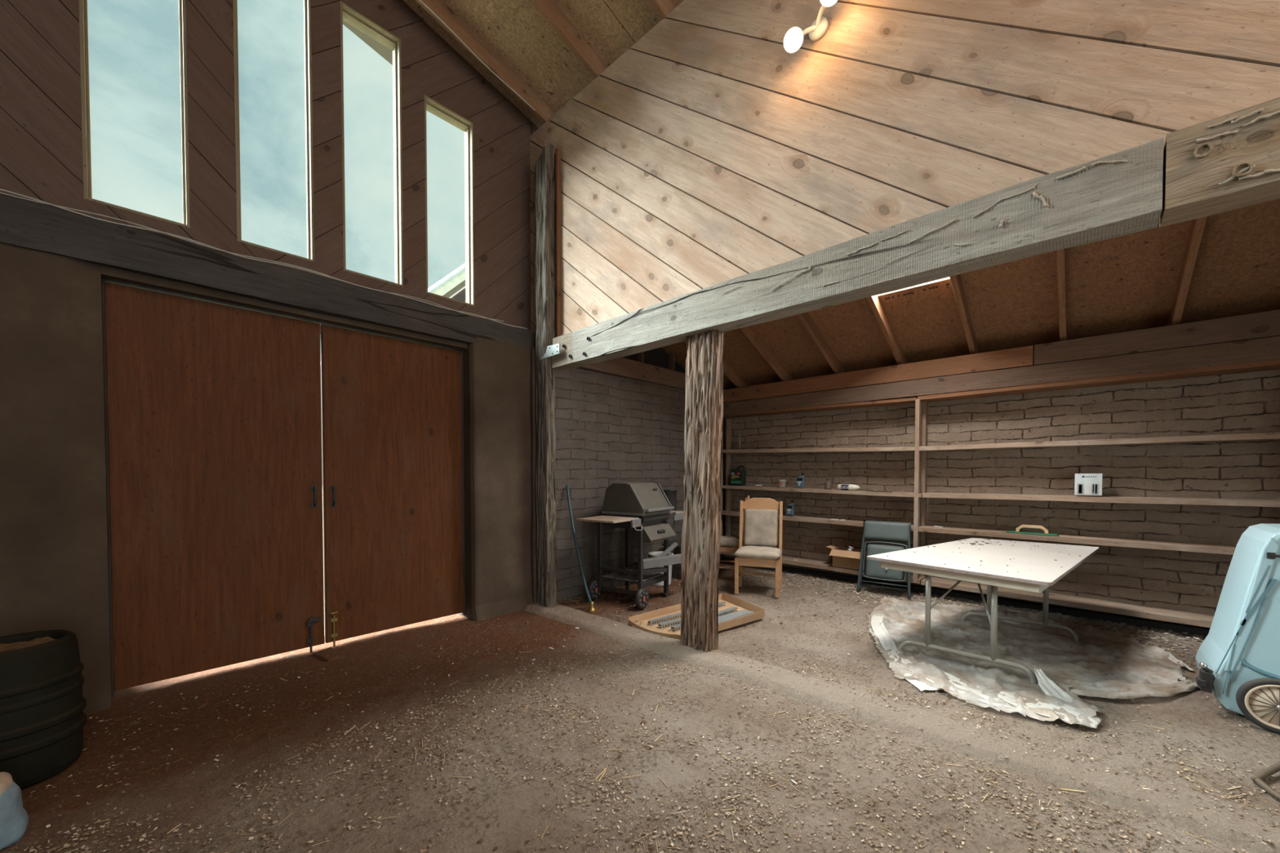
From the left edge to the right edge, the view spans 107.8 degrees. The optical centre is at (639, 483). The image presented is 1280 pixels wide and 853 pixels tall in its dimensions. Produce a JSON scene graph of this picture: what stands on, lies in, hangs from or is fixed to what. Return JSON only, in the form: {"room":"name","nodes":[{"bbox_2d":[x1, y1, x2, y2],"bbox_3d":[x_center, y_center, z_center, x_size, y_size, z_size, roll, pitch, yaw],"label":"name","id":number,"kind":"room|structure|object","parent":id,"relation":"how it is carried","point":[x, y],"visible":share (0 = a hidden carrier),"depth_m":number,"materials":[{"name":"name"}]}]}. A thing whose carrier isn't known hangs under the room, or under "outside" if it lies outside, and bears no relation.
{"room":"farm building","nodes":[
{"label":"farm building","id":0,"kind":"room"},
{"bbox_2d":[0,0,537,331],"bbox_3d":[-3.535,-3.728,2.907,0.120,4.272,7.900,1,2,43],"label":"wall","id":1,"kind":"structure","parent":0,"point":[41,143],"depth_m":3.82,"materials":[{"name":"brown wood"}]},
{"bbox_2d":[78,0,190,227],"bbox_3d":[-3.393,-3.299,3.136,0.166,3.015,0.485,1,2,43],"label":"window","id":2,"kind":"structure","parent":1,"relation":"in","point":[82,4],"depth_m":3.03,"materials":[{"name":"brown wood"}]},
{"bbox_2d":[232,0,315,262],"bbox_3d":[-2.889,-3.120,3.675,0.166,2.635,0.485,1,2,43],"label":"window","id":3,"kind":"structure","parent":1,"relation":"in","point":[307,3],"depth_m":3.79,"materials":[{"name":"brown wood"}]},
{"bbox_2d":[340,0,403,286],"bbox_3d":[-2.416,-2.941,4.181,0.166,2.255,0.485,1,2,43],"label":"window","id":4,"kind":"structure","parent":1,"relation":"in","point":[350,15],"depth_m":4.29,"materials":[{"name":"brown wood"}]},
{"bbox_2d":[423,94,475,306],"bbox_3d":[-1.940,-2.761,4.691,0.166,1.875,0.495,1,2,43],"label":"window","id":5,"kind":"structure","parent":1,"relation":"in","point":[432,106],"depth_m":4.81,"materials":[{"name":"brown wood"}]},
{"bbox_2d":[0,242,724,715],"bbox_3d":[-2.398,-0.087,4.179,0.679,3.100,11.200,1,2,43],"label":"wall","id":6,"kind":"structure","parent":0,"point":[55,575],"depth_m":3.08,"materials":[{"name":"paint"}]},
{"bbox_2d":[102,279,115,696],"bbox_3d":[-3.462,0.036,3.034,0.100,2.700,0.020,1,2,43],"label":"trim","id":7,"kind":"structure","parent":6,"relation":"attached to","point":[103,280],"depth_m":3.00,"materials":[{"name":"brown wood"}]},
{"bbox_2d":[104,281,324,690],"bbox_3d":[-3.025,0.045,3.437,0.105,2.690,1.165,1,2,43],"label":"door","id":8,"kind":"structure","parent":6,"relation":"in","point":[215,410],"depth_m":3.36,"materials":[{"name":"brown wood"}]},
{"bbox_2d":[0,192,530,348],"bbox_3d":[-3.721,-1.474,2.580,0.279,0.288,7.100,1,2,43],"label":"wooden beam","id":9,"kind":"structure","parent":6,"relation":"attached to","point":[42,227],"depth_m":3.25,"materials":[{"name":"wood"}]},
{"bbox_2d":[0,188,527,328],"bbox_3d":[-2.504,-1.636,3.670,0.016,0.040,3.760,1,2,43],"label":"ledge","id":10,"kind":"object","parent":9,"relation":"on","point":[37,200],"visible":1,"depth_m":3.20,"materials":[{"name":"brown wood"}]},
{"bbox_2d":[102,277,463,351],"bbox_3d":[-2.630,-1.336,3.861,0.120,0.035,2.387,1,2,43],"label":"trim","id":11,"kind":"structure","parent":6,"relation":"attached to","point":[108,280],"depth_m":3.55,"materials":[{"name":"brown wood"}]},
{"bbox_2d":[320,324,463,647],"bbox_3d":[-2.209,0.027,4.303,0.105,2.690,1.194,1,2,43],"label":"door","id":12,"kind":"structure","parent":6,"relation":"in","point":[392,408],"depth_m":4.24,"materials":[{"name":"brown wood"}]},
{"bbox_2d":[459,350,465,615],"bbox_3d":[-1.826,0.000,4.772,0.100,2.700,0.020,1,2,43],"label":"trim","id":13,"kind":"structure","parent":6,"relation":"attached to","point":[461,351],"depth_m":4.74,"materials":[{"name":"brown wood"}]},
{"bbox_2d":[579,357,685,390],"bbox_3d":[-0.004,-1.485,6.196,0.050,0.230,2.940,1,2,43],"label":"wooden plank","id":14,"kind":"object","parent":6,"relation":"on","point":[620,366],"visible":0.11,"depth_m":6.18,"materials":[{"name":"brown wood"}]},
{"bbox_2d":[342,20,392,65],"bbox_3d":[-0.079,-4.844,-0.302,10.840,2.111,8.200,1,2,43],"label":"roof eave","id":15,"kind":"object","parent":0,"point":[386,53],"depth_m":4.74,"materials":[{"name":"wood"}]},
{"bbox_2d":[427,262,465,302],"bbox_3d":[-4.604,-3.305,11.821,5.000,9.013,5.000,1,2,43],"label":"outbuilding","id":16,"kind":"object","parent":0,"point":[455,281],"visible":0.04,"depth_m":9.34,"materials":[{"name":"metal"}]},
{"bbox_2d":[402,0,684,128],"bbox_3d":[0.051,-4.859,-0.631,10.200,2.005,7.900,1,2,43],"label":"ceiling","id":17,"kind":"structure","parent":0,"point":[514,30],"depth_m":4.38,"materials":[{"name":"brown wood"}]},
{"bbox_2d":[415,0,555,123],"bbox_3d":[-3.364,-4.817,2.585,0.042,2.102,7.743,1,2,43],"label":"rafter","id":18,"kind":"object","parent":17,"relation":"attached to","point":[543,112],"visible":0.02,"depth_m":4.56,"materials":[{"name":"brown wood"}]},
{"bbox_2d":[419,0,535,111],"bbox_3d":[-2.287,-4.349,3.710,0.032,0.861,3.403,1,2,43],"label":"trim","id":19,"kind":"structure","parent":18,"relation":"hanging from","point":[428,7],"depth_m":4.47,"materials":[{"name":"brown wood"}]},
{"bbox_2d":[528,0,608,78],"bbox_3d":[-2.745,-4.805,2.003,0.042,2.102,7.743,1,2,43],"label":"rafter","id":20,"kind":"object","parent":17,"relation":"attached to","point":[548,10],"visible":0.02,"depth_m":4.24,"materials":[{"name":"brown wood"}]},
{"bbox_2d":[649,0,675,19],"bbox_3d":[-2.126,-4.793,1.420,0.042,2.102,7.743,1,2,43],"label":"rafter","id":21,"kind":"object","parent":17,"relation":"attached to","point":[664,7],"visible":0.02,"depth_m":3.88,"materials":[{"name":"brown wood"}]},
{"bbox_2d":[578,347,685,390],"bbox_3d":[0.110,-2.339,6.853,0.060,1.910,4.200,1,2,43],"label":"wall","id":22,"kind":"structure","parent":0,"point":[659,357],"depth_m":6.98,"materials":[{"name":"black paint"}]},
{"bbox_2d":[637,351,644,363],"bbox_3d":[0.011,-2.249,6.619,0.090,1.280,0.040,1,2,43],"label":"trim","id":23,"kind":"structure","parent":22,"relation":"attached to","point":[640,355],"depth_m":6.61,"materials":[{"name":"brown wood"}]},
{"bbox_2d":[668,352,675,370],"bbox_3d":[0.484,-2.260,7.121,0.090,1.280,0.040,1,2,43],"label":"trim","id":24,"kind":"structure","parent":22,"relation":"attached to","point":[672,355],"depth_m":7.11,"materials":[{"name":"brown wood"}]},
{"bbox_2d":[0,510,1279,852],"bbox_3d":[-19.660,1.259,18.537,66.000,0.406,80.000,1,2,43],"label":"floor","id":25,"kind":"structure","parent":0,"point":[513,818],"depth_m":2.44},
{"bbox_2d":[0,772,28,850],"bbox_3d":[-2.598,1.284,1.790,0.306,0.268,0.303,1,2,43],"label":"plastic bag","id":26,"kind":"object","parent":25,"relation":"on","point":[14,819],"visible":1,"depth_m":1.84,"materials":[{"name":"plastic"}]},
{"bbox_2d":[0,629,86,790],"bbox_3d":[-2.996,1.086,2.239,0.438,0.655,0.438,1,2,43],"label":"barrel","id":27,"kind":"object","parent":25,"relation":"on","point":[42,703],"visible":0.98,"depth_m":2.19,"materials":[{"name":"plastic"}]},
{"bbox_2d":[312,647,346,662],"bbox_3d":[-2.492,1.381,3.734,0.272,0.042,0.146,1,1,35],"label":"concrete pad","id":28,"kind":"object","parent":25,"relation":"on","point":[328,655],"visible":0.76,"depth_m":3.70,"materials":[{"name":"concrete"}]},
{"bbox_2d":[213,591,921,804],"bbox_3d":[1.015,1.377,2.970,4.625,0.065,5.230,1,2,43],"label":"flakes","id":29,"kind":"object","parent":25,"relation":"on","point":[215,759],"visible":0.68,"depth_m":3.31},
{"bbox_2d":[565,484,596,612],"bbox_3d":[-0.720,0.691,5.060,0.584,1.326,0.290,1,2,43],"label":"metal pole","id":30,"kind":"object","parent":25,"relation":"on","point":[591,609],"visible":0.86,"depth_m":5.05,"materials":[{"name":"metal"}]},
{"bbox_2d":[575,480,684,608],"bbox_3d":[-0.075,0.661,5.382,0.754,1.353,1.480,1,1,34],"label":"barbecue grill","id":31,"kind":"object","parent":25,"relation":"on","point":[644,507],"visible":0.95,"depth_m":5.25,"materials":[{"name":"black metal"}]},
{"bbox_2d":[575,515,639,523],"bbox_3d":[-0.341,0.382,4.934,0.500,0.020,0.450,1,1,34],"label":"shelf","id":32,"kind":"object","parent":31,"relation":"attached to","point":[607,519],"depth_m":4.87,"materials":[{"name":"brown wood"}]},
{"bbox_2d":[615,561,637,575],"bbox_3d":[-0.072,0.993,5.417,0.336,0.125,0.401,1,2,43],"label":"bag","id":33,"kind":"object","parent":31,"relation":"on","point":[633,563],"visible":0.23,"depth_m":5.38,"materials":[{"name":"black plastic"}]},
{"bbox_2d":[602,568,663,582],"bbox_3d":[-0.075,1.072,5.427,0.520,0.014,0.500,1,1,34],"label":"shelf","id":34,"kind":"object","parent":31,"relation":"attached to","point":[625,576],"depth_m":5.35,"materials":[{"name":"black metal"}]},
{"bbox_2d":[634,566,666,573],"bbox_3d":[0.123,0.994,5.303,0.427,0.079,0.080,-1,2,-39],"label":"wooden plank","id":35,"kind":"object","parent":31,"relation":"on","point":[655,570],"visible":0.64,"depth_m":5.29,"materials":[{"name":"wood"}]},
{"bbox_2d":[643,553,680,568],"bbox_3d":[0.318,0.877,5.296,0.742,0.105,0.100,-1,1,-33],"label":"wooden plank","id":36,"kind":"object","parent":31,"relation":"on","point":[651,562],"visible":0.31,"depth_m":5.20,"materials":[{"name":"grey wood"}]},
{"bbox_2d":[658,542,677,556],"bbox_3d":[0.318,0.796,5.432,0.297,0.187,0.050,-1,2,-39],"label":"wooden plank","id":37,"kind":"object","parent":31,"relation":"on","point":[674,544],"visible":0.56,"depth_m":5.43,"materials":[{"name":"grey wood"}]},
{"bbox_2d":[662,488,677,510],"bbox_3d":[0.376,0.210,5.993,0.213,0.258,0.213,0,1,-2],"label":"cooking pot","id":38,"kind":"object","parent":31,"relation":"on","point":[671,494],"visible":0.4,"depth_m":5.91,"materials":[{"name":"black metal"}]},
{"bbox_2d":[668,511,684,515],"bbox_3d":[0.276,0.363,5.839,0.500,0.020,0.320,1,1,34],"label":"shelf","id":39,"kind":"object","parent":31,"relation":"attached to","point":[677,513],"depth_m":5.70,"materials":[{"name":"brown wood"}]},
{"bbox_2d":[7,561,1279,852],"bbox_3d":[0.970,1.379,3.029,5.913,0.070,7.313,1,2,43],"label":"floor chaff","id":40,"kind":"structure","parent":25,"relation":"on","point":[1059,841],"depth_m":2.28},
{"bbox_2d":[265,584,1022,852],"bbox_3d":[0.316,1.384,3.464,3.498,0.042,6.135,0,1,14],"label":"clod","id":41,"kind":"object","parent":25,"relation":"on","point":[651,848],"visible":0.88,"depth_m":2.61,"materials":[{"name":"brown soil"}]},
{"bbox_2d":[40,565,1278,852],"bbox_3d":[1.010,1.378,3.066,5.735,0.067,7.046,1,2,43],"label":"straw","id":42,"kind":"object","parent":25,"relation":"on","point":[604,771],"visible":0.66,"depth_m":2.26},
{"bbox_2d":[647,550,673,586],"bbox_3d":[0.271,1.091,6.114,0.341,0.463,0.342,1,2,43],"label":"bucket","id":43,"kind":"object","parent":25,"relation":"on","point":[651,554],"visible":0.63,"depth_m":6.03,"materials":[{"name":"white paint"}]},
{"bbox_2d":[662,540,681,579],"bbox_3d":[0.675,1.077,6.613,0.410,0.470,0.640,1,2,43],"label":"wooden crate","id":44,"kind":"object","parent":25,"relation":"on","point":[676,568],"visible":0.06,"depth_m":6.41,"materials":[{"name":"black wood"}]},
{"bbox_2d":[628,592,764,639],"bbox_3d":[0.614,1.302,4.598,1.375,0.085,0.705,-1,2,-39],"label":"wooden frame","id":45,"kind":"object","parent":25,"relation":"on","point":[731,602],"visible":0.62,"depth_m":4.57,"materials":[{"name":"brown wood"}]},
{"bbox_2d":[657,617,680,628],"bbox_3d":[0.341,1.317,4.418,0.388,0.036,0.050,-1,1,-35],"label":"steel rail","id":46,"kind":"object","parent":45,"relation":"in","point":[677,620],"visible":0.66,"depth_m":4.35,"materials":[{"name":"silver metal"}]},
{"bbox_2d":[648,601,725,624],"bbox_3d":[0.498,1.310,4.723,1.051,0.036,0.041,-1,2,-38],"label":"steel rail","id":47,"kind":"object","parent":45,"relation":"in","point":[677,615],"visible":0.49,"depth_m":4.53,"materials":[{"name":"grey metal"}]},
{"bbox_2d":[671,606,737,631],"bbox_3d":[0.649,1.314,4.540,0.943,0.036,0.050,-1,2,-42],"label":"steel rail","id":48,"kind":"object","parent":45,"relation":"in","point":[729,610],"visible":0.44,"depth_m":4.69,"materials":[{"name":"silver metal"}]},
{"bbox_2d":[718,609,749,621],"bbox_3d":[0.895,1.316,4.611,0.560,0.016,0.100,-1,1,-37],"label":"metal sheet","id":49,"kind":"object","parent":45,"relation":"in","point":[734,614],"visible":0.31,"depth_m":4.64,"materials":[{"name":"metal"}]},
{"bbox_2d":[718,611,755,623],"bbox_3d":[0.874,1.315,4.480,0.686,0.036,0.040,-1,2,-39],"label":"steel rail","id":50,"kind":"object","parent":45,"relation":"in","point":[749,612],"visible":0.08,"depth_m":4.53,"materials":[{"name":"grey metal"}]},
{"bbox_2d":[719,495,749,568],"bbox_3d":[1.255,0.744,6.590,0.565,1.136,0.535,0,1,13],"label":"dining chair","id":51,"kind":"object","parent":25,"relation":"on","point":[726,542],"visible":0.28,"depth_m":6.36,"materials":[{"name":"brown wood"}]},
{"bbox_2d":[733,497,782,598],"bbox_3d":[1.460,0.762,5.730,0.535,1.136,0.565,0,1,20],"label":"dining chair","id":52,"kind":"object","parent":25,"relation":"on","point":[761,515],"visible":1,"depth_m":5.87,"materials":[{"name":"brown wood"}]},
{"bbox_2d":[856,520,911,599],"bbox_3d":[2.954,0.905,5.631,0.577,0.863,0.268,1,1,36],"label":"folding chair","id":53,"kind":"object","parent":25,"relation":"on","point":[872,530],"visible":0.87,"depth_m":5.65,"materials":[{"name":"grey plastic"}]},
{"bbox_2d":[524,603,1279,852],"bbox_3d":[2.512,1.406,1.875,9.739,0.078,0.462,1,2,42],"label":"curb","id":54,"kind":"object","parent":25,"relation":"on","point":[985,748],"depth_m":2.46,"materials":[{"name":"grey concrete"}]},
{"bbox_2d":[535,141,556,606],"bbox_3d":[-1.014,-1.105,5.001,0.235,4.900,0.143,1,2,43],"label":"wooden post","id":55,"kind":"object","parent":54,"relation":"on","point":[544,167],"visible":0.97,"depth_m":4.94,"materials":[{"name":"wood"}]},
{"bbox_2d":[539,343,559,359],"bbox_3d":[-0.956,-1.367,4.861,0.374,0.120,0.015,1,2,43],"label":"plate","id":56,"kind":"object","parent":55,"relation":"attached to","point":[552,350],"visible":1,"depth_m":4.81,"materials":[{"name":"metal"}]},
{"bbox_2d":[680,328,724,652],"bbox_3d":[0.499,0.088,3.785,0.356,2.565,0.173,1,2,43],"label":"wooden post","id":57,"kind":"object","parent":54,"relation":"on","point":[704,401],"visible":0.98,"depth_m":3.71,"materials":[{"name":"brown wood"}]},
{"bbox_2d":[551,135,1164,370],"bbox_3d":[0.689,-1.336,3.504,4.313,0.315,0.206,1,2,43],"label":"wooden beam","id":58,"kind":"structure","parent":57,"relation":"on","point":[1118,193],"depth_m":2.59,"materials":[{"name":"grey wood"}]},
{"bbox_2d":[742,568,1206,657],"bbox_3d":[3.365,1.349,4.989,4.928,0.044,1.204,1,2,43],"label":"gravel","id":59,"kind":"object","parent":25,"relation":"on","point":[1106,623],"visible":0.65,"depth_m":5.08,"materials":[{"name":"grey gravel"}]},
{"bbox_2d":[866,597,1187,728],"bbox_3d":[2.946,1.338,3.902,2.205,0.044,2.655,1,2,43],"label":"plastic sheet","id":60,"kind":"object","parent":25,"relation":"on","point":[1023,643],"visible":0.82,"depth_m":3.66,"materials":[{"name":"white plastic"}]},
{"bbox_2d":[866,537,1099,683],"bbox_3d":[3.066,0.981,4.109,2.215,0.766,1.177,-1,2,-40],"label":"folding table","id":61,"kind":"object","parent":60,"relation":"on","point":[1031,566],"visible":0.99,"depth_m":3.66,"materials":[{"name":"laminate"}]},
{"bbox_2d":[871,614,1101,728],"bbox_3d":[2.196,1.311,3.599,0.877,0.118,2.055,0,1,-12],"label":"plastic film","id":62,"kind":"object","parent":60,"relation":"on","point":[1064,713],"visible":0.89,"depth_m":2.98,"materials":[{"name":"white plastic"}]},
{"bbox_2d":[1058,649,1198,698],"bbox_3d":[3.590,1.348,3.288,1.608,0.057,0.443,-1,1,-25],"label":"plastic film","id":63,"kind":"object","parent":60,"relation":"on","point":[1104,689],"visible":0.91,"depth_m":3.06,"materials":[{"name":"white plastic"}]},
{"bbox_2d":[1195,523,1279,733],"bbox_3d":[3.934,0.824,2.673,1.010,1.140,0.680,1,2,43],"label":"cart","id":64,"kind":"object","parent":25,"relation":"on","point":[1238,660],"visible":1,"depth_m":2.72,"materials":[{"name":"blue plastic"}]},
{"bbox_2d":[1250,760,1279,800],"bbox_3d":[3.054,1.301,2.165,0.632,0.215,0.261,-1,1,-36],"label":"metal stand","id":65,"kind":"object","parent":25,"relation":"on","point":[1259,777],"visible":1,"depth_m":2.18,"materials":[{"name":"metal"}]},
{"bbox_2d":[529,0,1279,337],"bbox_3d":[2.443,-2.650,1.873,10.085,2.420,0.063,1,2,43],"label":"wall","id":66,"kind":"structure","parent":0,"point":[1171,66],"depth_m":2.95,"materials":[{"name":"brown wood"}]},
{"bbox_2d":[555,147,560,337],"bbox_3d":[-0.861,-2.514,4.920,0.035,1.980,0.045,1,2,43],"label":"trim","id":67,"kind":"structure","parent":66,"relation":"attached to","point":[557,152],"depth_m":4.91,"materials":[{"name":"brown wood"}]},
{"bbox_2d":[783,0,837,53],"bbox_3d":[1.101,-2.911,2.947,0.349,0.258,0.191,1,2,43],"label":"floodlight","id":68,"kind":"object","parent":66,"relation":"attached to","point":[793,37],"visible":1,"depth_m":2.98,"materials":[{"name":"white paint"}]},
{"bbox_2d":[1160,95,1279,226],"bbox_3d":[4.144,-1.267,0.257,5.155,0.328,0.213,1,2,43],"label":"wooden beam","id":69,"kind":"structure","parent":66,"relation":"attached to","point":[1230,160],"depth_m":1.86,"materials":[{"name":"brown wood"}]},
{"bbox_2d":[662,196,1279,390],"bbox_3d":[3.714,-2.098,3.465,10.400,1.698,4.000,1,2,43],"label":"ceiling","id":70,"kind":"structure","parent":0,"point":[1127,282],"depth_m":4.43,"materials":[{"name":"brown wood"}]},
{"bbox_2d":[722,359,747,387],"bbox_3d":[0.660,-2.083,6.320,0.050,1.777,3.982,1,2,43],"label":"rafter","id":71,"kind":"object","parent":70,"relation":"attached to","point":[728,371],"visible":0.02,"depth_m":7.10,"materials":[{"name":"brown wood"}]},
{"bbox_2d":[739,325,792,381],"bbox_3d":[1.206,-2.072,5.806,0.050,1.777,3.982,1,2,43],"label":"rafter","id":72,"kind":"object","parent":70,"relation":"attached to","point":[748,331],"visible":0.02,"depth_m":6.31,"materials":[{"name":"brown wood"}]},
{"bbox_2d":[796,311,844,373],"bbox_3d":[1.752,-2.062,5.292,0.050,1.777,3.982,1,2,43],"label":"rafter","id":73,"kind":"object","parent":70,"relation":"attached to","point":[806,319],"visible":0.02,"depth_m":5.79,"materials":[{"name":"brown wood"}]},
{"bbox_2d":[866,294,906,364],"bbox_3d":[2.306,-2.051,4.771,0.050,1.777,3.982,1,2,43],"label":"rafter","id":74,"kind":"object","parent":70,"relation":"attached to","point":[874,302],"visible":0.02,"depth_m":5.26,"materials":[{"name":"brown wood"}]},
{"bbox_2d":[877,276,950,296],"bbox_3d":[2.787,-1.998,4.747,0.695,0.022,0.006,1,2,43],"label":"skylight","id":75,"kind":"structure","parent":70,"relation":"attached to","point":[948,277],"depth_m":4.72,"materials":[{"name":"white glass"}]},
{"bbox_2d":[884,283,949,299],"bbox_3d":[2.835,-1.963,4.797,0.578,0.013,0.030,1,2,43],"label":"trim","id":76,"kind":"structure","parent":70,"relation":"attached to","point":[947,284],"depth_m":4.82,"materials":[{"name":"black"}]},
{"bbox_2d":[949,274,978,354],"bbox_3d":[2.841,-2.040,4.267,0.050,1.777,3.982,1,2,43],"label":"rafter","id":77,"kind":"object","parent":70,"relation":"attached to","point":[956,282],"visible":0.02,"depth_m":4.74,"materials":[{"name":"brown wood"}]},
{"bbox_2d":[1056,248,1066,341],"bbox_3d":[3.384,-2.029,3.757,0.050,1.777,3.982,1,2,43],"label":"rafter","id":78,"kind":"object","parent":70,"relation":"attached to","point":[1060,254],"visible":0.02,"depth_m":4.21,"materials":[{"name":"brown wood"}]},
{"bbox_2d":[1168,214,1207,325],"bbox_3d":[3.930,-2.019,3.243,0.050,1.777,3.982,1,2,43],"label":"rafter","id":79,"kind":"object","parent":70,"relation":"attached to","point":[1197,224],"visible":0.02,"depth_m":3.71,"materials":[{"name":"brown wood"}]},
{"bbox_2d":[724,335,1279,615],"bbox_3d":[5.105,0.015,4.549,9.800,2.880,0.380,1,2,43],"label":"wall","id":80,"kind":"structure","parent":0,"point":[1248,402],"depth_m":4.88,"materials":[{"name":"beige brick"}]},
{"bbox_2d":[722,557,1210,636],"bbox_3d":[4.409,1.348,4.895,8.250,0.100,0.130,1,2,43],"label":"shelf","id":81,"kind":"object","parent":80,"relation":"attached to","point":[1077,612],"depth_m":5.00,"materials":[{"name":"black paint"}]},
{"bbox_2d":[720,360,1279,627],"bbox_3d":[4.341,0.108,4.798,8.251,2.304,0.353,1,2,43],"label":"shelf unit","id":82,"kind":"object","parent":80,"relation":"attached to","point":[1188,618],"visible":0.74,"depth_m":4.89,"materials":[{"name":"brown wood"}]},
{"bbox_2d":[730,465,746,485],"bbox_3d":[1.554,-0.122,7.379,0.236,0.311,0.122,1,2,43],"label":"jug","id":83,"kind":"object","parent":82,"relation":"on","point":[737,477],"visible":1,"depth_m":7.32,"materials":[{"name":"green"}]},
{"bbox_2d":[738,431,740,448],"bbox_3d":[1.579,-0.666,7.387,0.028,0.277,0.023,1,2,43],"label":"tube","id":84,"kind":"object","parent":82,"relation":"on","point":[739,432],"visible":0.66,"depth_m":7.38,"materials":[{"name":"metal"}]},
{"bbox_2d":[777,480,785,487],"bbox_3d":[2.085,0.006,6.856,0.110,0.107,0.110,1,2,43],"label":"paint can","id":85,"kind":"object","parent":82,"relation":"on","point":[781,483],"visible":1,"depth_m":6.81,"materials":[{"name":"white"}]},
{"bbox_2d":[786,500,794,515],"bbox_3d":[2.179,0.355,6.774,0.104,0.217,0.066,1,2,43],"label":"oil bottle","id":86,"kind":"object","parent":82,"relation":"on","point":[789,508],"visible":1,"depth_m":6.74,"materials":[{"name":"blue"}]},
{"bbox_2d":[795,472,804,488],"bbox_3d":[2.288,-0.043,6.662,0.104,0.217,0.066,1,2,43],"label":"oil bottle","id":87,"kind":"object","parent":82,"relation":"on","point":[800,481],"visible":1,"depth_m":6.63,"materials":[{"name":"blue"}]},
{"bbox_2d":[814,472,839,488],"bbox_3d":[2.559,-0.033,6.409,0.353,0.222,0.092,1,2,43],"label":"metal can","id":88,"kind":"object","parent":82,"relation":"on","point":[828,485],"visible":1,"depth_m":6.36,"materials":[{"name":"metal"}]},
{"bbox_2d":[826,544,866,569],"bbox_3d":[2.748,0.993,6.217,0.490,0.259,0.350,1,2,43],"label":"cardboard box","id":89,"kind":"object","parent":82,"relation":"on","point":[842,558],"visible":0.62,"depth_m":6.14,"materials":[{"name":"brown cardboard"}]},
{"bbox_2d":[846,546,853,551],"bbox_3d":[2.799,0.904,6.219,0.098,0.128,0.074,0,1,-10],"label":"glass jar","id":90,"kind":"object","parent":89,"relation":"in","point":[851,548],"visible":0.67,"depth_m":6.20,"materials":[{"name":"glass"}]},
{"bbox_2d":[837,484,859,490],"bbox_3d":[2.775,0.057,6.206,0.277,0.082,0.084,1,2,41],"label":"bottle","id":91,"kind":"object","parent":82,"relation":"on","point":[840,486],"visible":0.99,"depth_m":6.18,"materials":[{"name":"beige plastic"}]},
{"bbox_2d":[755,484,942,560],"bbox_3d":[2.664,0.582,6.295,2.431,1.076,0.124,1,2,43],"label":"paper scraps","id":92,"kind":"object","parent":82,"relation":"on","point":[755,485],"visible":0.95,"depth_m":6.28,"materials":[{"name":"white paper"}]},
{"bbox_2d":[859,488,892,492],"bbox_3d":[2.986,0.098,5.926,0.027,0.026,0.417,-1,2,-37],"label":"chisel","id":93,"kind":"object","parent":82,"relation":"on","point":[860,489],"visible":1,"depth_m":5.88,"materials":[{"name":"metal"}]},
{"bbox_2d":[723,336,1279,415],"bbox_3d":[4.223,-1.110,4.668,8.280,0.190,0.040,1,2,43],"label":"wooden plank","id":94,"kind":"object","parent":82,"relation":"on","point":[1262,349],"visible":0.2,"depth_m":4.74,"materials":[{"name":"brown wood"}]},
{"bbox_2d":[723,345,1033,403],"bbox_3d":[2.627,-1.344,6.152,3.915,0.200,0.040,1,2,43],"label":"wooden plank","id":95,"kind":"object","parent":94,"relation":"on","point":[1020,357],"visible":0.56,"depth_m":5.69,"materials":[{"name":"brown wood"}]},
{"bbox_2d":[1034,309,1279,365],"bbox_3d":[5.644,-1.285,3.312,4.357,0.205,0.040,1,2,43],"label":"wooden plank","id":96,"kind":"object","parent":94,"relation":"on","point":[1263,324],"visible":1,"depth_m":4.18,"materials":[{"name":"brown wood"}]},
{"bbox_2d":[1006,524,1058,536],"bbox_3d":[4.122,0.489,4.907,0.100,0.092,0.410,-1,2,-44],"label":"float","id":97,"kind":"object","parent":82,"relation":"on","point":[1017,530],"visible":1,"depth_m":4.89,"materials":[{"name":"green rubber"}]},
{"bbox_2d":[1074,473,1102,495],"bbox_3d":[4.454,0.013,4.638,0.196,0.215,0.112,1,2,43],"label":"carton","id":98,"kind":"object","parent":82,"relation":"on","point":[1086,484],"visible":1,"depth_m":4.60,"materials":[{"name":"cardboard"}]},
{"bbox_2d":[1077,483,1083,493],"bbox_3d":[4.375,0.057,4.637,0.043,0.103,0.001,1,2,43],"label":"picture","id":99,"kind":"object","parent":98,"relation":"attached to","point":[1080,486],"depth_m":4.64,"materials":[{"name":"paper"}]},
{"bbox_2d":[1084,484,1090,493],"bbox_3d":[4.412,0.066,4.602,0.040,0.088,0.001,1,2,43],"label":"picture","id":100,"kind":"object","parent":98,"relation":"attached to","point":[1087,487],"depth_m":4.60,"materials":[{"name":"white"}]},
{"bbox_2d":[1091,484,1097,494],"bbox_3d":[4.450,0.059,4.566,0.045,0.103,0.001,1,2,43],"label":"picture","id":101,"kind":"object","parent":98,"relation":"attached to","point":[1094,486],"depth_m":4.57,"materials":[{"name":"paper"}]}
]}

